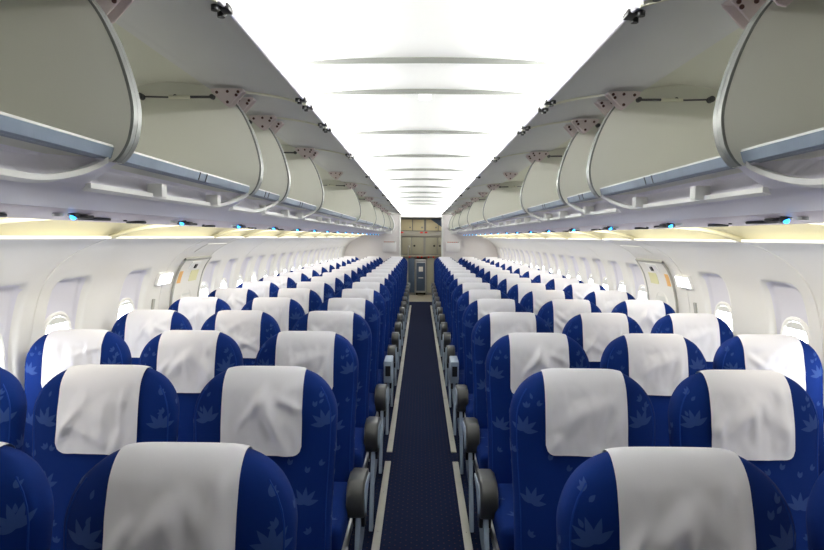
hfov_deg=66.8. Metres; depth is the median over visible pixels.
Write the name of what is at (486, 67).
ceiling
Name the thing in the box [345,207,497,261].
wall
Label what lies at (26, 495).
seat
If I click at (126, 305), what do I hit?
window
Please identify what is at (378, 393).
seat
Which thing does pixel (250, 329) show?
seat
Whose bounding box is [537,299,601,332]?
seat
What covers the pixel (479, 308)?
seat
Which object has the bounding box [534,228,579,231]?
unit
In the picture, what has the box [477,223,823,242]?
light strip
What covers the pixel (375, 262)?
seat
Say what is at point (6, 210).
unit
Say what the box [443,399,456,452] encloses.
trim
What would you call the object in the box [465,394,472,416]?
seat cushion
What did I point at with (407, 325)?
trim
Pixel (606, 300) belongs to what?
seat
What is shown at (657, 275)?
door
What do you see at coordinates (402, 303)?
seat
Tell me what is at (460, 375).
seat cushion
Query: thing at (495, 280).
seat
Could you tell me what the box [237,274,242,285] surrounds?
window
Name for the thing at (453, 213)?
bin
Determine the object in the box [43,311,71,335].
window
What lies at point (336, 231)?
unit
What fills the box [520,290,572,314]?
seat
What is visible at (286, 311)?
seat
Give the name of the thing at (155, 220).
unit
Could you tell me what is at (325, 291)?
seat
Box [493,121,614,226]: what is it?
bin
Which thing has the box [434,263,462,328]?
seat
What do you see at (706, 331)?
seat
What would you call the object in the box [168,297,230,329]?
seat
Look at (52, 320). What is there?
shade
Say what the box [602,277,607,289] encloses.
window
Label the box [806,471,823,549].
seat
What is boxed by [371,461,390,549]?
trim
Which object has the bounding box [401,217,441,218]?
ceiling
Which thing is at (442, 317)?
seat
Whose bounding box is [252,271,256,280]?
window
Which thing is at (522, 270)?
seat
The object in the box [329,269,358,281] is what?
seat
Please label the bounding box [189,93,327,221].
bin
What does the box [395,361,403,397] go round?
trim
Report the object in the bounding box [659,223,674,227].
lamp
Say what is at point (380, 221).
bin
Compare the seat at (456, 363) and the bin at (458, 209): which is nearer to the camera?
the seat at (456, 363)
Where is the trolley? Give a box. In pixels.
[415,259,425,294]
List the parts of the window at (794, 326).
pane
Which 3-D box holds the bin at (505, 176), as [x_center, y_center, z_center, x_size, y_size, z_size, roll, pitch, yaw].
[1.025,-0.653,5.372,0.959,0.526,2.490,0,3,1]
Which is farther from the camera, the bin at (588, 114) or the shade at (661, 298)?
the shade at (661, 298)
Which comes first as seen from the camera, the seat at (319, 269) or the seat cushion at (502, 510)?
the seat cushion at (502, 510)
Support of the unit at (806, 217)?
attached to the bin at (663, 67)
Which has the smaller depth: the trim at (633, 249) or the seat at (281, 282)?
the trim at (633, 249)
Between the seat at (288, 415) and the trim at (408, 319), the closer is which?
the seat at (288, 415)
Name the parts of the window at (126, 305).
pane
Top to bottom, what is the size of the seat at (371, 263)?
1.095 m
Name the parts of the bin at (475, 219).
door, panel, lip rail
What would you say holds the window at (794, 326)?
in the wall at (764, 282)
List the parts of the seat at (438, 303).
backrest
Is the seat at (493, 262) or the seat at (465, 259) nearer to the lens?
the seat at (493, 262)
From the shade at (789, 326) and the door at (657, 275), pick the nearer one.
the shade at (789, 326)
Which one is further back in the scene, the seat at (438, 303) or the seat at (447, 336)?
the seat at (438, 303)
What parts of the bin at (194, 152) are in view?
edge trim, lip rail, panel, door, edge trim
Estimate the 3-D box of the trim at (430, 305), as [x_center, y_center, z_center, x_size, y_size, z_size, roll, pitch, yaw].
[0.408,0.764,12.620,0.040,0.008,2.690,0,3,1]
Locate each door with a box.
[169,256,211,306]
[635,258,678,312]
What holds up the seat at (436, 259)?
on the floor
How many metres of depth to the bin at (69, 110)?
1.35 m
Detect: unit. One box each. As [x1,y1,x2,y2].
[0,203,148,221]
[95,215,221,225]
[185,221,263,227]
[238,225,289,229]
[268,227,310,230]
[299,228,324,231]
[307,229,335,232]
[323,230,343,232]
[502,231,522,233]
[509,230,528,232]
[520,230,550,232]
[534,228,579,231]
[555,226,608,230]
[584,223,666,229]
[628,218,756,227]
[707,210,823,224]
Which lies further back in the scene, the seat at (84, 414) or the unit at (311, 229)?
the unit at (311, 229)
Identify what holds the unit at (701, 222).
attached to the bin at (588, 114)
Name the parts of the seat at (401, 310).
backrest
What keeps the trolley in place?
on the floor
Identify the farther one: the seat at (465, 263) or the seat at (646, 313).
the seat at (465, 263)
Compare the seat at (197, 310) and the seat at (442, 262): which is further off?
the seat at (442, 262)
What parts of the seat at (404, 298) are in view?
backrest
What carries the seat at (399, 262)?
on the floor
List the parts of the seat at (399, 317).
backrest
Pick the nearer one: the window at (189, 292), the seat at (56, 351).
the seat at (56, 351)
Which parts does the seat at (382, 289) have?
backrest, panel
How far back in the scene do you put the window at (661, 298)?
4.76 m
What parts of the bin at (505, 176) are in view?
door, panel, lip rail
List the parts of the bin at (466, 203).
door, panel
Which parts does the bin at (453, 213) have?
panel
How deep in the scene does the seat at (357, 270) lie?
9.12 m
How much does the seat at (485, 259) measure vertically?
1.095 m
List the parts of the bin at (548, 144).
door, edge trim, panel, lip rail, edge trim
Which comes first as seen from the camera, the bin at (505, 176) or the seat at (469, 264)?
the bin at (505, 176)
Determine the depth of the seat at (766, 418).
2.00 m
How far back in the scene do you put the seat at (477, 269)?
9.88 m
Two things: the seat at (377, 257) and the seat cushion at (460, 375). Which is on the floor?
the seat at (377, 257)
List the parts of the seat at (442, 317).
panel, backrest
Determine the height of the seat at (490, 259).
1.095 m
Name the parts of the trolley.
door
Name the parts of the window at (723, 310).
pane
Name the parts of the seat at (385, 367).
backrest, panel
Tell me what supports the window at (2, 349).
in the wall at (85, 278)
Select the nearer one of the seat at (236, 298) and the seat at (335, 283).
the seat at (236, 298)
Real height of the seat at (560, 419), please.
1.095 m
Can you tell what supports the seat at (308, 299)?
on the floor
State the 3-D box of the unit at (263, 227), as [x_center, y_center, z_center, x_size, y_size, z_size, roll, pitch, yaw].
[-0.970,-0.314,4.083,0.214,0.038,0.783,0,3,1]
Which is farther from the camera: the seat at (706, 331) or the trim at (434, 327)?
the trim at (434, 327)
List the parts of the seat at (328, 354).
backrest, seat frame, panel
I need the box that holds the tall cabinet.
[401,218,441,294]
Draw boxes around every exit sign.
[154,271,173,285]
[674,274,693,289]
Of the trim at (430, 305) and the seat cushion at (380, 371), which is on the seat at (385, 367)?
the seat cushion at (380, 371)
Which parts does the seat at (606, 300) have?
backrest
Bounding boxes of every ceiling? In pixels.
[225,0,636,207]
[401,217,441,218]
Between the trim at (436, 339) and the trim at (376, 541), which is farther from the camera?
the trim at (436, 339)
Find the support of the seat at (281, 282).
on the floor
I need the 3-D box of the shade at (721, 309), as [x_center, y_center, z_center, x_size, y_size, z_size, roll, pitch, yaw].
[1.938,0.210,3.884,0.004,0.037,0.169,0,3,1]
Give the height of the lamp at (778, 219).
0.027 m
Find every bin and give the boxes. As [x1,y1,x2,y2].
[0,0,137,203]
[11,0,306,217]
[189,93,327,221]
[230,118,351,225]
[280,149,378,229]
[337,183,389,231]
[358,197,394,232]
[370,204,398,233]
[377,210,401,233]
[441,211,462,233]
[443,205,473,233]
[448,197,486,232]
[454,185,506,232]
[466,153,563,230]
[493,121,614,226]
[521,95,657,223]
[544,0,823,220]
[642,0,823,204]
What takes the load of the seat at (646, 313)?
on the floor
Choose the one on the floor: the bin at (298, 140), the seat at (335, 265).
the seat at (335, 265)
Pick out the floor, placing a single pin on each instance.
(421, 512)
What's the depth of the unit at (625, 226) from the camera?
3.20 m
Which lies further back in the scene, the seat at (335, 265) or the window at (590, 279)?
the seat at (335, 265)
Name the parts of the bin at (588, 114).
door, edge trim, lip rail, panel, edge trim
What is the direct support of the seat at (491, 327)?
on the floor
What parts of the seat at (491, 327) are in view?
panel, seat frame, backrest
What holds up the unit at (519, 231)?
attached to the bin at (505, 176)
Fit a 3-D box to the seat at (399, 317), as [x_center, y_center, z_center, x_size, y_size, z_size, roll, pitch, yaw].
[-0.383,0.487,8.138,0.543,1.095,0.659,0,3,1]
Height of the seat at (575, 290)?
1.095 m
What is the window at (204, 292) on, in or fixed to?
in the wall at (85, 278)
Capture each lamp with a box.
[67,213,93,219]
[177,220,192,224]
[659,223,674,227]
[764,216,792,223]
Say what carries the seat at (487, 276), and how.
on the floor
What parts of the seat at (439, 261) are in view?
backrest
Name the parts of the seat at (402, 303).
backrest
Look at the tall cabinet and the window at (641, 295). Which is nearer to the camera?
the window at (641, 295)
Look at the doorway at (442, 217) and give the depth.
14.94 m
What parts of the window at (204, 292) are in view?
pane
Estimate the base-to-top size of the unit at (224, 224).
0.038 m
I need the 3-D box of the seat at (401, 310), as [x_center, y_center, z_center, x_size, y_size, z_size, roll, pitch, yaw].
[-0.371,0.440,8.924,0.543,1.095,0.659,0,3,1]
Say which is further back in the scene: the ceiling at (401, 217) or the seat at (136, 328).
the ceiling at (401, 217)
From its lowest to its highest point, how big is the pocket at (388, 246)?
0.240 m
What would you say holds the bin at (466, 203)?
attached to the ceiling at (486, 67)
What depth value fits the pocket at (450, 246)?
14.93 m
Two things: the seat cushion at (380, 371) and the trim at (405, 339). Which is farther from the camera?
the trim at (405, 339)
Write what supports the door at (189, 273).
in the wall at (85, 278)
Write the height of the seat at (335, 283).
1.095 m
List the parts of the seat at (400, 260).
backrest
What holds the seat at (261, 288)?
on the floor
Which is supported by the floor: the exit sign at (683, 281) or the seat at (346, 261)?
the seat at (346, 261)
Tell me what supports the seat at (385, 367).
on the floor
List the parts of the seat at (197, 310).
backrest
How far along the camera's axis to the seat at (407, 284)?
13.82 m
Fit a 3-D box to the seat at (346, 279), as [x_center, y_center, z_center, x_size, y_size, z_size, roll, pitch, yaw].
[-0.939,0.532,7.360,0.518,1.095,0.660,0,3,1]
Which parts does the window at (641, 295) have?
pane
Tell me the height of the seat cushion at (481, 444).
0.126 m
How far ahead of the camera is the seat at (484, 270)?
9.10 m
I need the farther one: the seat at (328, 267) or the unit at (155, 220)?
the seat at (328, 267)
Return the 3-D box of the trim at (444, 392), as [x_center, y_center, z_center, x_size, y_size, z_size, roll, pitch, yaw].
[0.329,1.117,6.796,0.040,0.008,1.760,0,3,1]
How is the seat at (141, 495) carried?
on the floor
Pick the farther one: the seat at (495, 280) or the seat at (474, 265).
the seat at (474, 265)
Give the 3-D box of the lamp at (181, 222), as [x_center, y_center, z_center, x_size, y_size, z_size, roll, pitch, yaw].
[-0.935,-0.216,2.548,0.058,0.027,0.106,0,3,1]
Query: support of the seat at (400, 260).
on the floor
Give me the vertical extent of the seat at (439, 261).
1.095 m
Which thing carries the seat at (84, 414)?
on the floor
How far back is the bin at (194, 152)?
2.05 m
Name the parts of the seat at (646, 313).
backrest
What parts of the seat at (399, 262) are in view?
backrest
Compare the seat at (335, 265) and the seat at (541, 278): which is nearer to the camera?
the seat at (541, 278)
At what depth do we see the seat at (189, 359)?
2.81 m
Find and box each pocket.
[383,241,395,251]
[446,242,459,251]
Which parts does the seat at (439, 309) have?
backrest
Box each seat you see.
[0,366,26,450]
[0,442,53,549]
[22,329,131,456]
[32,364,179,549]
[63,442,297,549]
[111,310,192,364]
[138,330,243,441]
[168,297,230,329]
[193,366,337,549]
[201,310,280,365]
[207,288,257,309]
[236,281,278,296]
[241,297,304,331]
[255,331,369,549]
[259,276,295,288]
[270,288,321,313]
[276,272,308,282]
[290,269,318,277]
[290,282,334,302]
[292,311,380,530]
[301,266,327,274]
[306,276,344,293]
[311,264,334,271]
[316,298,387,473]
[319,262,340,268]
[319,272,352,287]
[326,260,345,265]
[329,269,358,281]
[333,259,350,263]
[333,289,393,434]
[337,266,363,277]
[338,257,354,261]
[344,256,358,260]
[344,264,368,274]
[345,282,396,406]
[350,262,371,270]
[355,260,375,268]
[355,277,399,385]
[360,259,378,266]
[362,273,401,368]
[363,258,380,264]
[366,256,382,262]
[368,269,403,355]
[372,267,404,345]
[377,264,405,336]
[381,262,406,327]
[384,261,407,321]
[385,259,408,315]
[389,258,409,300]
[390,257,409,306]
[431,257,450,307]
[432,258,453,311]
[433,259,454,316]
[433,261,457,322]
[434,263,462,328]
[435,265,464,336]
[437,267,468,345]
[438,270,474,356]
[440,273,479,369]
[443,277,487,385]
[446,283,496,406]
[449,289,509,434]
[455,299,526,473]
[460,258,478,264]
[462,312,551,531]
[463,259,481,266]
[466,261,486,268]
[469,263,491,271]
[473,265,496,274]
[474,333,589,549]
[477,267,504,277]
[482,257,497,261]
[482,270,513,282]
[486,258,502,262]
[489,273,523,288]
[490,260,507,264]
[495,261,514,266]
[497,278,535,294]
[500,263,521,269]
[506,265,529,271]
[507,283,551,302]
[509,368,654,549]
[513,267,539,275]
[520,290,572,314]
[522,270,551,279]
[533,274,565,284]
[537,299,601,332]
[546,278,582,290]
[556,447,795,549]
[562,313,642,368]
[563,283,605,298]
[584,290,635,312]
[600,333,706,446]
[611,300,674,332]
[651,313,733,369]
[668,370,818,549]
[713,334,823,474]
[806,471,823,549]
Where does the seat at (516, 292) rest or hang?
on the floor
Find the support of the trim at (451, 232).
attached to the wall at (475, 246)
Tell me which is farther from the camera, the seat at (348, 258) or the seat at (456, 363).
the seat at (348, 258)
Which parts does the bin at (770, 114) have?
edge trim, panel, lip rail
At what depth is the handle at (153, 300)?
4.24 m
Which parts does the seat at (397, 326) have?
backrest, panel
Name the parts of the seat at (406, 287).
backrest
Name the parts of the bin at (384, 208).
panel, door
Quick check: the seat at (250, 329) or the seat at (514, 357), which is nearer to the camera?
the seat at (514, 357)
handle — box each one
[151,299,154,309]
[693,302,697,312]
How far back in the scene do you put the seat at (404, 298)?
10.67 m
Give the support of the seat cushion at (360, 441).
on the seat at (350, 325)
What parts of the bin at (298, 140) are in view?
edge trim, lip rail, panel, edge trim, door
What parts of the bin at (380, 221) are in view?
panel, door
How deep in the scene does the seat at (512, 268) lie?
9.88 m
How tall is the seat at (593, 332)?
1.095 m
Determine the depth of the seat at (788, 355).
2.78 m
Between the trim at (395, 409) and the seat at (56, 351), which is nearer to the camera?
the seat at (56, 351)
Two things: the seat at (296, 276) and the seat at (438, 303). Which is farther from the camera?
the seat at (438, 303)
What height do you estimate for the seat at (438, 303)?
1.095 m
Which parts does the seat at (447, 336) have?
panel, backrest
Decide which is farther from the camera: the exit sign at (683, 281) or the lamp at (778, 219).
the exit sign at (683, 281)
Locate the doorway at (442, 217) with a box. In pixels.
[399,216,443,256]
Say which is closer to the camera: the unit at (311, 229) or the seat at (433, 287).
the unit at (311, 229)
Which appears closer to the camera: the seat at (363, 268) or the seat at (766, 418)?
the seat at (766, 418)
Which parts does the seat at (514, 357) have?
panel, seat frame, backrest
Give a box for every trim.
[0,217,365,239]
[195,243,226,251]
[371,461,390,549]
[383,213,399,233]
[387,398,398,451]
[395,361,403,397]
[401,338,406,360]
[405,322,408,337]
[407,305,410,321]
[430,305,434,321]
[433,322,436,337]
[435,338,440,360]
[438,361,447,398]
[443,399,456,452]
[444,213,457,233]
[452,462,472,549]
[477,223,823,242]
[620,245,652,254]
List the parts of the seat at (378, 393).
backrest, panel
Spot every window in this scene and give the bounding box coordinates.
[0,334,4,368]
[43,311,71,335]
[117,298,134,319]
[179,288,191,298]
[200,282,208,296]
[221,278,227,287]
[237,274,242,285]
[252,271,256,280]
[588,274,592,282]
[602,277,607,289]
[618,280,624,290]
[637,284,646,299]
[655,291,668,304]
[714,302,732,331]
[780,317,810,345]
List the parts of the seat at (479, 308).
panel, backrest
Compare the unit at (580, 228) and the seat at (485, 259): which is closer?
the unit at (580, 228)
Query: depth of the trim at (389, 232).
14.58 m
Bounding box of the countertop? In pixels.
[401,255,440,256]
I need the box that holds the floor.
[348,293,492,549]
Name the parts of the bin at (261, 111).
edge trim, lip rail, panel, edge trim, door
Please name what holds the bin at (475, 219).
attached to the ceiling at (486, 67)
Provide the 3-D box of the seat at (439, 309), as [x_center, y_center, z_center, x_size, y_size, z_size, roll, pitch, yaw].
[0.623,0.446,8.911,0.533,1.095,0.659,0,3,1]
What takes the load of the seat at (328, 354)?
on the floor
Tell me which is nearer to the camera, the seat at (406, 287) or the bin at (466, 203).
the bin at (466, 203)
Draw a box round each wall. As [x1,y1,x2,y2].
[0,235,359,388]
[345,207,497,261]
[481,237,823,406]
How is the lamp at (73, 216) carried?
attached to the unit at (6, 210)
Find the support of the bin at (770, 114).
attached to the ceiling at (486, 67)
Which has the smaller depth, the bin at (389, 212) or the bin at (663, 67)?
the bin at (663, 67)
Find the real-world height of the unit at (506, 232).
0.038 m
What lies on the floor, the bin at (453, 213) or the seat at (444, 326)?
the seat at (444, 326)
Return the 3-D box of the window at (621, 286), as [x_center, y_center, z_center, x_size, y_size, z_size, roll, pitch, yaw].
[1.971,0.231,5.839,0.031,0.370,0.270,0,3,1]
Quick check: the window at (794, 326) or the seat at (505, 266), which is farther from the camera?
the seat at (505, 266)
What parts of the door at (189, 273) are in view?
handle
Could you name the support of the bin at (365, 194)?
attached to the ceiling at (486, 67)
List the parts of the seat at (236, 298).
backrest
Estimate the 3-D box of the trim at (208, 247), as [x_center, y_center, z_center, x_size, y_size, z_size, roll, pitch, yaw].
[-1.537,-0.211,4.787,0.103,0.063,0.440,0,3,1]
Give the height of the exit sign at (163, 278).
0.090 m
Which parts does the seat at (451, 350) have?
panel, backrest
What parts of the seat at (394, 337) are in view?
backrest, panel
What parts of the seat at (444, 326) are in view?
panel, backrest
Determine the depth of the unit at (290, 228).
4.84 m
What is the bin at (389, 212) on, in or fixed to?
attached to the ceiling at (486, 67)
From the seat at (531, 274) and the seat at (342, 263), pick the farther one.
the seat at (342, 263)
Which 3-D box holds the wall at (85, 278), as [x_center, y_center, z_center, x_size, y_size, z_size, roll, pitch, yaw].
[-1.562,0.361,6.556,0.458,1.530,17.000,0,3,1]
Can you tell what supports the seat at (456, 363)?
on the floor
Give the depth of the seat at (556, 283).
6.72 m
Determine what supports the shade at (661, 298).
attached to the window at (661, 298)
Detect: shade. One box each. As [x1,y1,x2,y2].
[48,316,66,325]
[657,295,665,301]
[718,306,729,312]
[785,322,804,331]
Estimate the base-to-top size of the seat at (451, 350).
1.095 m
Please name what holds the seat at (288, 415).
on the floor
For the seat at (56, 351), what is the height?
1.095 m
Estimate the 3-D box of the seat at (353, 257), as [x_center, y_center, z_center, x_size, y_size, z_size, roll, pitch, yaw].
[-1.374,0.147,13.650,0.518,1.095,0.660,0,3,1]
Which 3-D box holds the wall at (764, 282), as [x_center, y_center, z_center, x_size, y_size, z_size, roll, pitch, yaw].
[1.765,0.382,6.512,0.458,1.530,17.000,0,3,1]
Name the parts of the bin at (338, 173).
lip rail, panel, door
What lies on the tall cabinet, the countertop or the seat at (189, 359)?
the countertop
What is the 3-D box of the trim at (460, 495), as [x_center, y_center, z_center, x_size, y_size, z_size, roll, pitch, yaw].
[0.263,1.417,1.871,0.040,0.008,4.770,0,3,1]
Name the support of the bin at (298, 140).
attached to the ceiling at (486, 67)
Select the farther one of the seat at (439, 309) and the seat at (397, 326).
the seat at (439, 309)
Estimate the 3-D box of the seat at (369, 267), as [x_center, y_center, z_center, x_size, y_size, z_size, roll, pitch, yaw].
[-0.897,0.341,10.502,0.518,1.095,0.659,0,3,1]
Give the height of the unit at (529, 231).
0.038 m
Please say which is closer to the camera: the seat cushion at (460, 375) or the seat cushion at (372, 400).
the seat cushion at (372, 400)
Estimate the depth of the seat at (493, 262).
12.24 m
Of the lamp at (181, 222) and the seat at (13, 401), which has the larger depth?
the lamp at (181, 222)
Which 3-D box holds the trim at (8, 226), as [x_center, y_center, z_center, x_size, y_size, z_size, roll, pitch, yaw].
[-1.203,-0.452,6.501,0.332,0.140,17.000,0,3,1]
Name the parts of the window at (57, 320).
pane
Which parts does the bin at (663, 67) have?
edge trim, door, panel, lip rail, edge trim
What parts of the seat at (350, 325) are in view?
backrest, seat frame, panel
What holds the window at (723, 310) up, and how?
in the wall at (764, 282)
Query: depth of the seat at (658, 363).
2.78 m
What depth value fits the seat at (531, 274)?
8.30 m
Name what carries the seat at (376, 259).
on the floor
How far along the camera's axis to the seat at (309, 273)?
8.34 m
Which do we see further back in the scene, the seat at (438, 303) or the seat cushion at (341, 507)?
the seat at (438, 303)
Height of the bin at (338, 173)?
0.526 m
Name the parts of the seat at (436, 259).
backrest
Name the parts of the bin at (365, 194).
lip rail, panel, door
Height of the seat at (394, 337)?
1.095 m
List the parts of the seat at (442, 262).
backrest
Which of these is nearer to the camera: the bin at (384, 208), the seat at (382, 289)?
the seat at (382, 289)
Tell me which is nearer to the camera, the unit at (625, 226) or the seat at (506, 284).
the unit at (625, 226)
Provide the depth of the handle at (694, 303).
4.19 m
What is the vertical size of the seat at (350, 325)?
1.095 m
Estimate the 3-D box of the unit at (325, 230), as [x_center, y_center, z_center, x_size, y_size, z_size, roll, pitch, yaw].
[-0.938,-0.458,6.439,0.214,0.038,0.783,0,3,1]
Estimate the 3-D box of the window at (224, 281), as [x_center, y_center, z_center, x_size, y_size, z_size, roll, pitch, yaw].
[-1.784,0.207,5.888,0.031,0.370,0.270,0,3,1]
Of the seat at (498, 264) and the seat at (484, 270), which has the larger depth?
the seat at (498, 264)
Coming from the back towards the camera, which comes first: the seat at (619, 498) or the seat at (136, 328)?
the seat at (136, 328)
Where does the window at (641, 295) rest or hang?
in the wall at (764, 282)
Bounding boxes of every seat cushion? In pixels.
[331,482,349,549]
[354,427,365,467]
[369,393,376,415]
[378,369,383,383]
[457,370,463,383]
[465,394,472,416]
[475,429,487,468]
[492,483,513,549]
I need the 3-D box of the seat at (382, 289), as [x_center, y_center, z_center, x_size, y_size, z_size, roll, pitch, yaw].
[-0.415,0.631,5.782,0.543,1.095,0.659,0,3,1]
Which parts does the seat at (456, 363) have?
panel, backrest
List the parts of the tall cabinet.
locker door, compartment door, door, compartment door, locker door, shelf rail, door, compartment door, locker door, compartment door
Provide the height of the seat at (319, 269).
1.095 m
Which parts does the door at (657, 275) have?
handle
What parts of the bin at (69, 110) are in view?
lip rail, edge trim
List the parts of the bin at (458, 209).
door, panel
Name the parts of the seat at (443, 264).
backrest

